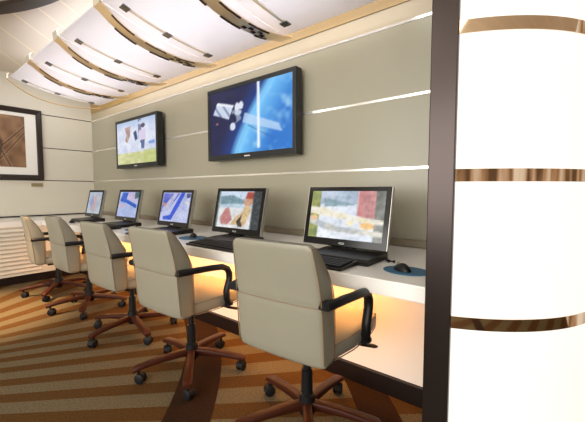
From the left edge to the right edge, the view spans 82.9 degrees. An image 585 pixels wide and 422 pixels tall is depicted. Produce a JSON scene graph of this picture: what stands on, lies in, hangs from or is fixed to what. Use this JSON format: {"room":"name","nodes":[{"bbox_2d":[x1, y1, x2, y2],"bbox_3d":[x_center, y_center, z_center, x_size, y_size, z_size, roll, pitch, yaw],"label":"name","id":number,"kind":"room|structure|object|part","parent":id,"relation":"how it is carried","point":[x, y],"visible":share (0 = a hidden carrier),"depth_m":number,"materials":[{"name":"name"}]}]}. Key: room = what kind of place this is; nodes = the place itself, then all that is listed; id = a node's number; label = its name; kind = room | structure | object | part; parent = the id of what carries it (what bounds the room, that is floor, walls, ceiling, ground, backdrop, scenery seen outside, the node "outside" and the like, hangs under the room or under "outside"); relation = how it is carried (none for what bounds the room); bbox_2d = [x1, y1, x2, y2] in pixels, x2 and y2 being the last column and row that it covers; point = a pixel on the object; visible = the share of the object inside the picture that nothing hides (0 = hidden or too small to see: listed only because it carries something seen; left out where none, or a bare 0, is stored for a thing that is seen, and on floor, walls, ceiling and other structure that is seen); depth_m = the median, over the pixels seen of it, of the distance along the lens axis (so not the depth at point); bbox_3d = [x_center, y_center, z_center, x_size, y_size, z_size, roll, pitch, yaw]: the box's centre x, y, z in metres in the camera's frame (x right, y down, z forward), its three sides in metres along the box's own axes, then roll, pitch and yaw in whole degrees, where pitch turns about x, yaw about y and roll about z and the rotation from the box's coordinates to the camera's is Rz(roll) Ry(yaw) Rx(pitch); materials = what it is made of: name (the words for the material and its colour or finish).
{"room":"computer lab","nodes":[
{"label":"computer lab","id":0,"kind":"room"},
{"bbox_2d":[0,70,93,246],"bbox_3d":[-4.977,-0.378,2.611,0.115,2.555,6.198,3,4,38],"label":"wall","id":1,"kind":"structure","parent":0,"point":[17,197],"depth_m":4.60,"materials":[{"name":"beige paint"}]},
{"bbox_2d":[0,105,43,179],"bbox_3d":[-3.700,-0.856,4.060,0.041,0.920,1.046,3,4,38],"label":"framed picture","id":2,"kind":"object","parent":1,"relation":"attached to","point":[21,141],"visible":1,"depth_m":4.29,"materials":[{"name":"brown paper"}]},
{"bbox_2d":[0,114,25,167],"bbox_3d":[-3.704,-0.881,4.061,0.001,0.655,0.678,3,4,38],"label":"artwork","id":3,"kind":"object","parent":2,"relation":"attached to","point":[12,129],"depth_m":4.22},
{"bbox_2d":[31,183,42,186],"bbox_3d":[-3.435,-0.351,4.453,0.008,0.046,0.126,3,4,38],"label":"name plate","id":4,"kind":"object","parent":1,"relation":"attached to","point":[32,184],"visible":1,"depth_m":4.45,"materials":[{"name":"gold metal"}]},
{"bbox_2d":[0,213,84,217],"bbox_3d":[-3.369,0.055,4.558,0.013,0.014,1.081,3,4,38],"label":"trim","id":5,"kind":"structure","parent":1,"relation":"attached to","point":[69,213],"depth_m":4.52,"materials":[{"name":"black"}]},
{"bbox_2d":[0,179,92,181],"bbox_3d":[-4.905,-0.301,2.627,0.010,0.010,6.077,3,4,38],"label":"trim","id":6,"kind":"structure","parent":1,"relation":"attached to","point":[0,179],"depth_m":4.53,"materials":[{"name":"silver metal"}]},
{"bbox_2d":[41,114,90,121],"bbox_3d":[-4.905,-1.186,2.573,0.010,0.010,6.077,3,4,38],"label":"trim","id":7,"kind":"structure","parent":1,"relation":"attached to","point":[41,114],"depth_m":4.68,"materials":[{"name":"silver metal"}]},
{"bbox_2d":[43,147,90,151],"bbox_3d":[-4.905,-0.742,2.600,0.010,0.010,6.077,3,4,38],"label":"trim","id":8,"kind":"structure","parent":1,"relation":"attached to","point":[43,147],"depth_m":4.70,"materials":[{"name":"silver metal"}]},
{"bbox_2d":[0,0,249,72],"bbox_3d":[-1.629,-1.529,-0.054,8.579,0.069,6.314,3,4,38],"label":"ceiling","id":9,"kind":"structure","parent":0,"point":[23,33],"depth_m":3.04,"materials":[{"name":"beige paint"}]},
{"bbox_2d":[0,0,58,14],"bbox_3d":[-2.813,-1.509,0.485,4.600,0.034,4.600,3,4,38],"label":"ring","id":10,"kind":"object","parent":9,"relation":"attached to","point":[8,6],"visible":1,"depth_m":2.61,"materials":[{"name":"black wood"}]},
{"bbox_2d":[6,73,100,108],"bbox_3d":[-2.848,-1.515,4.010,0.040,0.454,0.954,3,4,38],"label":"ceiling band","id":11,"kind":"object","parent":9,"relation":"hanging from","point":[7,73],"visible":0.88,"depth_m":3.90,"materials":[{"name":"beige wood"}]},
{"bbox_2d":[10,58,128,104],"bbox_3d":[-2.522,-1.534,3.771,0.803,0.386,0.920,3,4,38],"label":"ceiling panel","id":12,"kind":"object","parent":9,"relation":"hanging from","point":[26,73],"visible":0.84,"depth_m":3.68,"materials":[{"name":"white fabric"}]},
{"bbox_3d":[-2.758,-1.417,3.944,0.021,0.116,0.724,3,4,38],"label":"rail","id":13,"kind":"part","parent":12,"relation":"part of","materials":[{"name":"beige"}]},
{"bbox_2d":[26,52,130,98],"bbox_3d":[-2.214,-1.481,3.506,0.106,0.460,0.954,3,4,38],"label":"ceiling band","id":14,"kind":"object","parent":9,"relation":"hanging from","point":[28,59],"visible":0.94,"depth_m":3.37,"materials":[{"name":"light wood"},{"name":"dark metal"}]},
{"bbox_2d":[32,35,163,93],"bbox_3d":[-1.906,-1.504,3.282,0.745,0.386,0.920,3,4,38],"label":"ceiling panel","id":15,"kind":"object","parent":9,"relation":"hanging from","point":[52,55],"visible":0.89,"depth_m":3.19,"materials":[{"name":"white fabric"}]},
{"bbox_3d":[-2.119,-1.386,3.437,0.021,0.116,0.724,3,4,38],"label":"rail","id":16,"kind":"part","parent":15,"relation":"part of","materials":[{"name":"beige"}]},
{"bbox_2d":[52,28,166,85],"bbox_3d":[-1.620,-1.452,3.035,0.106,0.460,0.954,3,4,38],"label":"ceiling band","id":17,"kind":"object","parent":9,"relation":"hanging from","point":[60,42],"visible":0.94,"depth_m":2.89,"materials":[{"name":"light wood"},{"name":"dark metal"}]},
{"bbox_2d":[59,0,212,80],"bbox_3d":[-1.296,-1.474,2.798,0.785,0.386,0.920,3,4,38],"label":"ceiling panel","id":18,"kind":"object","parent":9,"relation":"hanging from","point":[91,31],"visible":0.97,"depth_m":2.71,"materials":[{"name":"white fabric"}]},
{"bbox_3d":[-1.525,-1.357,2.965,0.021,0.116,0.724,3,4,38],"label":"rail","id":19,"kind":"part","parent":18,"relation":"part of","materials":[{"name":"beige"}]},
{"bbox_2d":[92,0,216,67],"bbox_3d":[-0.994,-1.421,2.538,0.106,0.460,0.954,3,4,38],"label":"ceiling band","id":20,"kind":"object","parent":9,"relation":"hanging from","point":[98,5],"visible":0.97,"depth_m":2.39,"materials":[{"name":"light wood"},{"name":"dark metal"}]},
{"bbox_2d":[102,0,284,61],"bbox_3d":[-0.659,-1.443,2.292,0.814,0.386,0.920,3,4,38],"label":"ceiling panel","id":21,"kind":"object","parent":9,"relation":"hanging from","point":[191,26],"visible":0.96,"depth_m":2.32,"materials":[{"name":"white fabric"}]},
{"bbox_3d":[-0.900,-1.327,2.469,0.021,0.116,0.724,3,4,38],"label":"rail","id":22,"kind":"part","parent":21,"relation":"part of","materials":[{"name":"beige"}]},
{"bbox_2d":[199,0,290,41],"bbox_3d":[-0.346,-1.390,2.024,0.106,0.460,0.954,3,4,38],"label":"ceiling band","id":23,"kind":"object","parent":9,"relation":"hanging from","point":[227,14],"visible":1,"depth_m":2.06,"materials":[{"name":"beige wood"}]},
{"bbox_2d":[235,0,376,34],"bbox_3d":[-0.014,-1.412,1.780,0.808,0.386,0.920,3,4,38],"label":"ceiling panel","id":24,"kind":"object","parent":9,"relation":"hanging from","point":[286,16],"visible":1,"depth_m":2.08,"materials":[{"name":"white fabric"}]},
{"bbox_3d":[-0.252,-1.296,1.954,0.021,0.116,0.724,3,4,38],"label":"rail","id":25,"kind":"part","parent":24,"relation":"part of","materials":[{"name":"beige"}]},
{"bbox_2d":[0,273,421,421],"bbox_3d":[-1.612,1.066,0.427,8.174,0.060,5.758,3,4,38],"label":"floor","id":26,"kind":"structure","parent":0,"point":[49,372],"depth_m":1.90,"materials":[{"name":"carpet"}]},
{"bbox_2d":[0,217,80,286],"bbox_3d":[-3.929,0.502,3.290,0.743,0.714,3.000,3,4,38],"label":"base cabinet","id":27,"kind":"object","parent":26,"relation":"on","point":[16,267],"visible":0.46,"depth_m":3.75,"materials":[{"name":"beige"}]},
{"bbox_2d":[0,217,41,227],"bbox_3d":[-4.057,0.186,3.121,0.729,0.063,2.607,3,4,38],"label":"countertop","id":28,"kind":"structure","parent":27,"relation":"on","point":[16,221],"depth_m":3.75,"materials":[{"name":"white"}]},
{"bbox_2d":[19,215,86,301],"bbox_3d":[-2.439,0.445,3.426,0.624,0.813,0.606,-3,5,-44],"label":"office chair","id":29,"kind":"object","parent":26,"relation":"on","point":[35,239],"visible":0.73,"depth_m":3.17,"materials":[{"name":"beige leather"}]},
{"bbox_3d":[-2.560,0.279,3.268,0.170,0.461,0.413,-3,5,-44],"label":"backrest","id":30,"kind":"part","parent":29,"relation":"part of","materials":[{"name":"beige leather"}]},
{"bbox_3d":[-2.572,0.760,3.346,0.292,0.062,0.050,-2,4,-30],"label":"leg","id":31,"kind":"part","parent":29,"relation":"part of","materials":[{"name":"brown wood"}]},
{"bbox_3d":[-2.306,0.374,3.192,0.336,0.256,0.073,-3,5,-40],"label":"armrest","id":32,"kind":"part","parent":29,"relation":"part of","materials":[{"name":"black plastic"}]},
{"bbox_3d":[-2.383,0.765,3.263,0.050,0.062,0.292,-1,4,-12],"label":"leg","id":33,"kind":"part","parent":29,"relation":"part of","materials":[{"name":"brown wood"}]},
{"bbox_3d":[-2.388,0.452,3.449,0.443,0.096,0.472,-3,5,-44],"label":"seat","id":34,"kind":"part","parent":29,"relation":"part of","materials":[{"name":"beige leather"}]},
{"bbox_3d":[-2.246,0.756,3.418,0.292,0.062,0.050,0,4,5],"label":"leg","id":35,"kind":"part","parent":29,"relation":"part of","materials":[{"name":"brown wood"}]},
{"bbox_3d":[-2.351,0.745,3.596,0.050,0.062,0.292,2,4,23],"label":"leg","id":36,"kind":"part","parent":29,"relation":"part of","materials":[{"name":"brown wood"}]},
{"bbox_2d":[44,216,128,319],"bbox_3d":[-1.858,0.457,2.987,0.618,0.843,0.619,3,5,39],"label":"office chair","id":37,"kind":"object","parent":26,"relation":"on","point":[64,243],"visible":0.81,"depth_m":2.76,"materials":[{"name":"beige leather"}]},
{"bbox_3d":[-1.966,0.276,2.825,0.413,0.461,0.170,3,5,39],"label":"backrest","id":38,"kind":"part","parent":37,"relation":"part of","materials":[{"name":"beige leather"}]},
{"bbox_3d":[-1.978,0.788,2.895,0.292,0.062,0.050,-3,5,-39],"label":"leg","id":39,"kind":"part","parent":37,"relation":"part of","materials":[{"name":"brown wood"}]},
{"bbox_3d":[-2.068,0.351,3.073,0.086,0.256,0.336,3,5,39],"label":"armrest","id":40,"kind":"part","parent":37,"relation":"part of","materials":[{"name":"black plastic"}]},
{"bbox_3d":[-1.705,0.369,2.775,0.073,0.256,0.336,3,5,44],"label":"armrest","id":41,"kind":"part","parent":37,"relation":"part of","materials":[{"name":"black plastic"}]},
{"bbox_3d":[-1.990,0.775,3.101,0.292,0.062,0.050,2,4,32],"label":"leg","id":42,"kind":"part","parent":37,"relation":"part of","materials":[{"name":"brown wood"}]},
{"bbox_3d":[-1.777,0.791,2.843,0.050,0.062,0.292,-1,4,-21],"label":"leg","id":43,"kind":"part","parent":37,"relation":"part of","materials":[{"name":"brown wood"}]},
{"bbox_3d":[-1.798,0.770,3.177,0.050,0.062,0.292,1,4,14],"label":"leg","id":44,"kind":"part","parent":37,"relation":"part of","materials":[{"name":"brown wood"}]},
{"bbox_3d":[-1.812,0.448,3.022,0.472,0.096,0.443,3,5,39],"label":"seat","id":45,"kind":"part","parent":37,"relation":"part of","materials":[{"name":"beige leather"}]},
{"bbox_3d":[-1.666,0.780,3.018,0.292,0.062,0.050,0,4,-3],"label":"leg","id":46,"kind":"part","parent":37,"relation":"part of","materials":[{"name":"brown wood"}]},
{"bbox_2d":[80,221,176,347],"bbox_3d":[-1.208,0.489,2.459,0.631,0.843,0.625,3,4,37],"label":"office chair","id":47,"kind":"object","parent":26,"relation":"on","point":[106,256],"visible":0.85,"depth_m":2.26,"materials":[{"name":"beige leather"}]},
{"bbox_3d":[-1.327,0.307,2.317,0.413,0.461,0.170,3,4,37],"label":"backrest","id":48,"kind":"part","parent":47,"relation":"part of","materials":[{"name":"beige leather"}]},
{"bbox_3d":[-1.294,0.821,2.351,0.050,0.062,0.292,2,4,29],"label":"leg","id":49,"kind":"part","parent":47,"relation":"part of","materials":[{"name":"brown wood"}]},
{"bbox_3d":[-1.380,0.809,2.539,0.292,0.062,0.050,1,4,11],"label":"leg","id":50,"kind":"part","parent":47,"relation":"part of","materials":[{"name":"brown wood"}]},
{"bbox_3d":[-1.064,0.400,2.276,0.073,0.256,0.336,3,5,42],"label":"armrest","id":51,"kind":"part","parent":47,"relation":"part of","materials":[{"name":"black plastic"}]},
{"bbox_3d":[-1.179,0.479,2.520,0.472,0.096,0.443,3,4,37],"label":"seat","id":52,"kind":"part","parent":47,"relation":"part of","materials":[{"name":"beige leather"}]},
{"bbox_3d":[-1.089,0.820,2.374,0.050,0.062,0.292,-3,5,-42],"label":"leg","id":53,"kind":"part","parent":47,"relation":"part of","materials":[{"name":"brown wood"}]},
{"bbox_3d":[-1.228,0.801,2.678,0.050,0.062,0.292,0,4,-6],"label":"leg","id":54,"kind":"part","parent":47,"relation":"part of","materials":[{"name":"brown wood"}]},
{"bbox_3d":[-1.048,0.807,2.576,0.292,0.062,0.050,-2,4,-24],"label":"leg","id":55,"kind":"part","parent":47,"relation":"part of","materials":[{"name":"brown wood"}]},
{"bbox_2d":[128,226,245,400],"bbox_3d":[-0.610,0.509,1.972,0.608,0.863,0.621,3,4,36],"label":"office chair","id":56,"kind":"object","parent":26,"relation":"on","point":[167,284],"visible":0.98,"depth_m":1.77,"materials":[{"name":"beige leather"}]},
{"bbox_3d":[-0.751,0.849,1.887,0.292,0.062,0.050,-2,4,-30],"label":"leg","id":57,"kind":"part","parent":56,"relation":"part of","materials":[{"name":"brown wood"}]},
{"bbox_3d":[-0.716,0.319,1.787,0.413,0.461,0.170,3,4,36],"label":"backrest","id":58,"kind":"part","parent":56,"relation":"part of","materials":[{"name":"beige leather"}]},
{"bbox_3d":[-0.731,0.837,2.092,0.292,0.062,0.050,3,5,41],"label":"leg","id":59,"kind":"part","parent":56,"relation":"part of","materials":[{"name":"brown wood"}]},
{"bbox_3d":[-0.561,0.854,1.804,0.050,0.062,0.292,-1,4,-12],"label":"leg","id":60,"kind":"part","parent":56,"relation":"part of","materials":[{"name":"brown wood"}]},
{"bbox_3d":[-0.452,0.412,1.750,0.073,0.256,0.336,3,5,41],"label":"armrest","id":61,"kind":"part","parent":56,"relation":"part of","materials":[{"name":"black plastic"}]},
{"bbox_3d":[-0.529,0.834,2.137,0.050,0.062,0.292,2,4,23],"label":"leg","id":62,"kind":"part","parent":56,"relation":"part of","materials":[{"name":"brown wood"}]},
{"bbox_3d":[-0.572,0.491,1.992,0.472,0.096,0.443,3,4,36],"label":"seat","id":63,"kind":"part","parent":56,"relation":"part of","materials":[{"name":"beige leather"}]},
{"bbox_3d":[-0.424,0.845,1.959,0.292,0.062,0.050,0,4,5],"label":"leg","id":64,"kind":"part","parent":56,"relation":"part of","materials":[{"name":"brown wood"}]},
{"bbox_3d":[-0.408,0.553,1.919,0.219,0.016,0.037,1,4,17],"label":"lever","id":65,"kind":"part","parent":56,"relation":"part of","materials":[{"name":"black plastic"}]},
{"bbox_2d":[29,214,425,408],"bbox_3d":[-1.243,0.513,3.111,5.170,0.714,0.849,3,4,38],"label":"desk","id":66,"kind":"object","parent":26,"relation":"on","point":[394,369],"visible":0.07,"depth_m":1.73,"materials":[{"name":"white"}]},
{"bbox_2d":[72,190,106,221],"bbox_3d":[-2.352,-0.063,3.799,0.452,0.351,0.276,3,4,38],"label":"desktop computer","id":67,"kind":"object","parent":66,"relation":"on","point":[96,199],"visible":1,"depth_m":3.81,"materials":[{"name":"black plastic"}]},
{"bbox_3d":[-2.147,-0.080,3.750,0.003,0.310,0.087,3,4,38],"label":"edge trim","id":68,"kind":"part","parent":67,"relation":"part of","materials":[{"name":"silver metal"}]},
{"bbox_2d":[106,224,120,229],"bbox_3d":[-1.771,0.144,3.072,0.460,0.025,0.150,3,4,38],"label":"keyboard","id":69,"kind":"object","parent":66,"relation":"on","point":[112,227],"visible":0.25,"depth_m":2.97,"materials":[{"name":"black plastic"}]},
{"bbox_2d":[104,190,143,227],"bbox_3d":[-1.717,-0.034,3.295,0.476,0.355,0.276,3,4,38],"label":"desktop computer","id":70,"kind":"object","parent":66,"relation":"on","point":[129,204],"visible":1,"depth_m":3.30,"materials":[{"name":"black plastic"},{"name":"glass screen"}]},
{"bbox_3d":[-1.485,-0.050,3.225,0.003,0.313,0.088,3,4,38],"label":"edge trim","id":71,"kind":"part","parent":70,"relation":"part of","materials":[{"name":"silver metal"}]},
{"bbox_3d":[-1.754,0.472,3.533,0.798,0.557,0.030,3,4,38],"label":"modesty panel","id":72,"kind":"part","parent":66,"relation":"part of","materials":[{"name":"white paint"}]},
{"bbox_2d":[155,190,196,234],"bbox_3d":[-1.054,0.000,2.769,0.484,0.351,0.276,3,4,38],"label":"desktop computer","id":73,"kind":"object","parent":66,"relation":"on","point":[176,210],"visible":0.99,"depth_m":2.79,"materials":[{"name":"black plastic"},{"name":"glass screen"}]},
{"bbox_3d":[-0.813,-0.015,2.691,0.003,0.310,0.087,3,4,38],"label":"edge trim","id":74,"kind":"part","parent":73,"relation":"part of","materials":[{"name":"silver metal"}]},
{"bbox_3d":[-1.128,0.502,3.036,0.798,0.557,0.030,3,4,38],"label":"modesty panel","id":75,"kind":"part","parent":66,"relation":"part of","materials":[{"name":"white paint"}]},
{"bbox_2d":[179,236,204,239],"bbox_3d":[-0.732,0.196,2.421,0.218,0.003,0.184,3,4,38],"label":"mousepad","id":76,"kind":"object","parent":66,"relation":"on","point":[182,237],"visible":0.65,"depth_m":2.37,"materials":[{"name":"blue rubber"}]},
{"bbox_2d":[186,239,232,252],"bbox_3d":[-0.457,0.208,2.029,0.460,0.025,0.150,3,4,38],"label":"keyboard","id":77,"kind":"object","parent":66,"relation":"on","point":[204,243],"visible":0.79,"depth_m":2.01,"materials":[{"name":"black plastic"}]},
{"bbox_3d":[-0.502,0.533,2.538,0.798,0.557,0.030,3,4,38],"label":"modesty panel","id":78,"kind":"part","parent":66,"relation":"part of","materials":[{"name":"white paint"}]},
{"bbox_2d":[204,188,268,242],"bbox_3d":[-0.439,0.024,2.281,0.504,0.362,0.278,3,4,38],"label":"desktop computer","id":79,"kind":"object","parent":66,"relation":"on","point":[239,212],"visible":1,"depth_m":2.31,"materials":[{"name":"black plastic"},{"name":"glass screen"}]},
{"bbox_3d":[-0.186,0.009,2.195,0.003,0.321,0.090,3,4,38],"label":"edge trim","id":80,"kind":"part","parent":79,"relation":"part of","materials":[{"name":"silver metal"}]},
{"bbox_3d":[0.046,0.559,2.104,0.598,0.557,0.030,3,4,38],"label":"modesty panel","id":81,"kind":"part","parent":66,"relation":"part of","materials":[{"name":"white paint"}]},
{"bbox_2d":[321,256,356,271],"bbox_3d":[0.070,0.234,1.611,0.460,0.025,0.150,3,4,38],"label":"keyboard","id":82,"kind":"object","parent":66,"relation":"on","point":[336,264],"visible":0.33,"depth_m":1.49,"materials":[{"name":"black plastic"}]},
{"bbox_2d":[303,187,394,266],"bbox_3d":[0.235,0.055,1.747,0.515,0.366,0.279,3,4,38],"label":"desktop computer","id":83,"kind":"object","parent":66,"relation":"on","point":[355,222],"visible":1,"depth_m":1.76,"materials":[{"name":"black plastic"},{"name":"glass"}]},
{"bbox_3d":[0.491,0.041,1.657,0.003,0.324,0.090,3,4,38],"label":"edge trim","id":84,"kind":"part","parent":83,"relation":"part of","materials":[{"name":"silver metal"}]},
{"bbox_3d":[0.511,0.582,1.734,0.588,0.557,0.030,3,4,38],"label":"modesty panel","id":85,"kind":"part","parent":66,"relation":"part of","materials":[{"name":"white paint"}]},
{"bbox_2d":[383,266,425,275],"bbox_3d":[0.488,0.257,1.423,0.196,0.003,0.161,3,4,38],"label":"mousepad","id":86,"kind":"object","parent":66,"relation":"on","point":[415,271],"visible":0.7,"depth_m":1.40,"materials":[{"name":"blue rubber"}]},
{"bbox_2d":[393,262,410,272],"bbox_3d":[0.472,0.238,1.423,0.053,0.032,0.092,-1,4,-21],"label":"computer mouse","id":87,"kind":"object","parent":86,"relation":"on","point":[402,267],"visible":1,"depth_m":1.40,"materials":[{"name":"black plastic"}]},
{"bbox_2d":[228,237,380,421],"bbox_3d":[0.079,0.533,1.489,0.647,0.873,0.632,2,4,34],"label":"office chair","id":88,"kind":"object","parent":26,"relation":"on","point":[288,309],"visible":1,"depth_m":1.26,"materials":[{"name":"beige leather"}]},
{"bbox_3d":[-0.171,0.415,1.534,0.073,0.256,0.336,2,4,30],"label":"armrest","id":89,"kind":"part","parent":88,"relation":"part of","materials":[{"name":"black plastic"}]},
{"bbox_3d":[-0.102,0.877,1.431,0.292,0.062,0.050,-1,4,-18],"label":"leg","id":90,"kind":"part","parent":88,"relation":"part of","materials":[{"name":"brown wood"}]},
{"bbox_3d":[-0.040,0.865,1.628,0.050,0.062,0.292,-3,4,-36],"label":"leg","id":91,"kind":"part","parent":88,"relation":"part of","materials":[{"name":"brown wood"}]},
{"bbox_3d":[-0.046,0.339,1.293,0.413,0.461,0.170,2,4,34],"label":"backrest","id":92,"kind":"part","parent":88,"relation":"part of","materials":[{"name":"beige leather"}]},
{"bbox_3d":[0.066,0.885,1.311,0.050,0.062,0.292,0,3,0],"label":"leg","id":93,"kind":"part","parent":88,"relation":"part of","materials":[{"name":"brown wood"}]},
{"bbox_3d":[0.167,0.865,1.630,0.050,0.062,0.292,2,4,35],"label":"leg","id":94,"kind":"part","parent":88,"relation":"part of","materials":[{"name":"brown wood"}]},
{"bbox_3d":[0.219,0.431,1.266,0.073,0.256,0.336,3,5,39],"label":"armrest","id":95,"kind":"part","parent":88,"relation":"part of","materials":[{"name":"black plastic"}]},
{"bbox_3d":[0.233,0.877,1.434,0.292,0.062,0.050,1,4,17],"label":"leg","id":96,"kind":"part","parent":88,"relation":"part of","materials":[{"name":"brown wood"}]},
{"bbox_3d":[0.091,0.511,1.503,0.472,0.096,0.443,2,4,34],"label":"seat","id":97,"kind":"part","parent":88,"relation":"part of","materials":[{"name":"beige leather"}]},
{"bbox_3d":[0.258,0.572,1.436,0.219,0.016,0.037,1,4,15],"label":"lever","id":98,"kind":"part","parent":88,"relation":"part of","materials":[{"name":"black plastic"}]},
{"bbox_2d":[422,0,460,421],"bbox_3d":[0.749,-0.300,1.338,0.071,2.553,1.062,3,4,38],"label":"post","id":99,"kind":"object","parent":26,"relation":"on","point":[445,36],"visible":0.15,"depth_m":0.94,"materials":[{"name":"brown metal"}]},
{"bbox_2d":[448,0,584,421],"bbox_3d":[0.880,-0.292,1.209,0.397,2.553,0.999,3,4,38],"label":"column","id":100,"kind":"structure","parent":26,"relation":"on","point":[517,348],"depth_m":0.91,"materials":[{"name":"white plastic"}]},
{"bbox_2d":[90,0,431,239],"bbox_3d":[-0.692,-0.415,3.230,5.819,2.555,0.122,3,4,38],"label":"wall","id":101,"kind":"structure","parent":0,"point":[394,61],"depth_m":2.41,"materials":[{"name":"beige paint"}]},
{"bbox_2d":[115,111,163,168],"bbox_3d":[-1.834,-0.818,3.971,1.000,0.592,0.114,3,4,38],"label":"television","id":102,"kind":"object","parent":101,"relation":"attached to","point":[139,139],"visible":1,"depth_m":3.85,"materials":[{"name":"black"}]},
{"bbox_2d":[207,66,301,161],"bbox_3d":[-0.345,-0.762,2.788,1.035,0.636,0.114,3,4,38],"label":"television","id":103,"kind":"object","parent":101,"relation":"attached to","point":[261,116],"visible":1,"depth_m":2.67,"materials":[{"name":"black"}]},
{"bbox_2d":[93,166,427,181],"bbox_3d":[-0.998,-0.350,3.421,5.105,0.015,0.028,3,4,38],"label":"trim","id":104,"kind":"structure","parent":101,"relation":"attached to","point":[414,167],"depth_m":2.59,"materials":[{"name":"white metal"}]},
{"bbox_2d":[92,90,429,151],"bbox_3d":[-0.998,-0.791,3.394,5.105,0.015,0.028,3,4,38],"label":"trim","id":105,"kind":"structure","parent":101,"relation":"attached to","point":[428,91],"depth_m":2.27,"materials":[{"name":"white metal"}]},
{"bbox_2d":[91,12,431,121],"bbox_3d":[-0.998,-1.235,3.367,5.105,0.015,0.028,3,4,38],"label":"trim","id":106,"kind":"structure","parent":101,"relation":"attached to","point":[429,13],"depth_m":2.53,"materials":[{"name":"beige wood"}]},
{"bbox_2d":[102,211,425,248],"bbox_3d":[-1.020,0.112,3.421,5.104,0.044,0.051,3,4,38],"label":"trim","id":107,"kind":"structure","parent":101,"relation":"attached to","point":[404,242],"depth_m":2.60,"materials":[{"name":"brown metal"}]}
]}

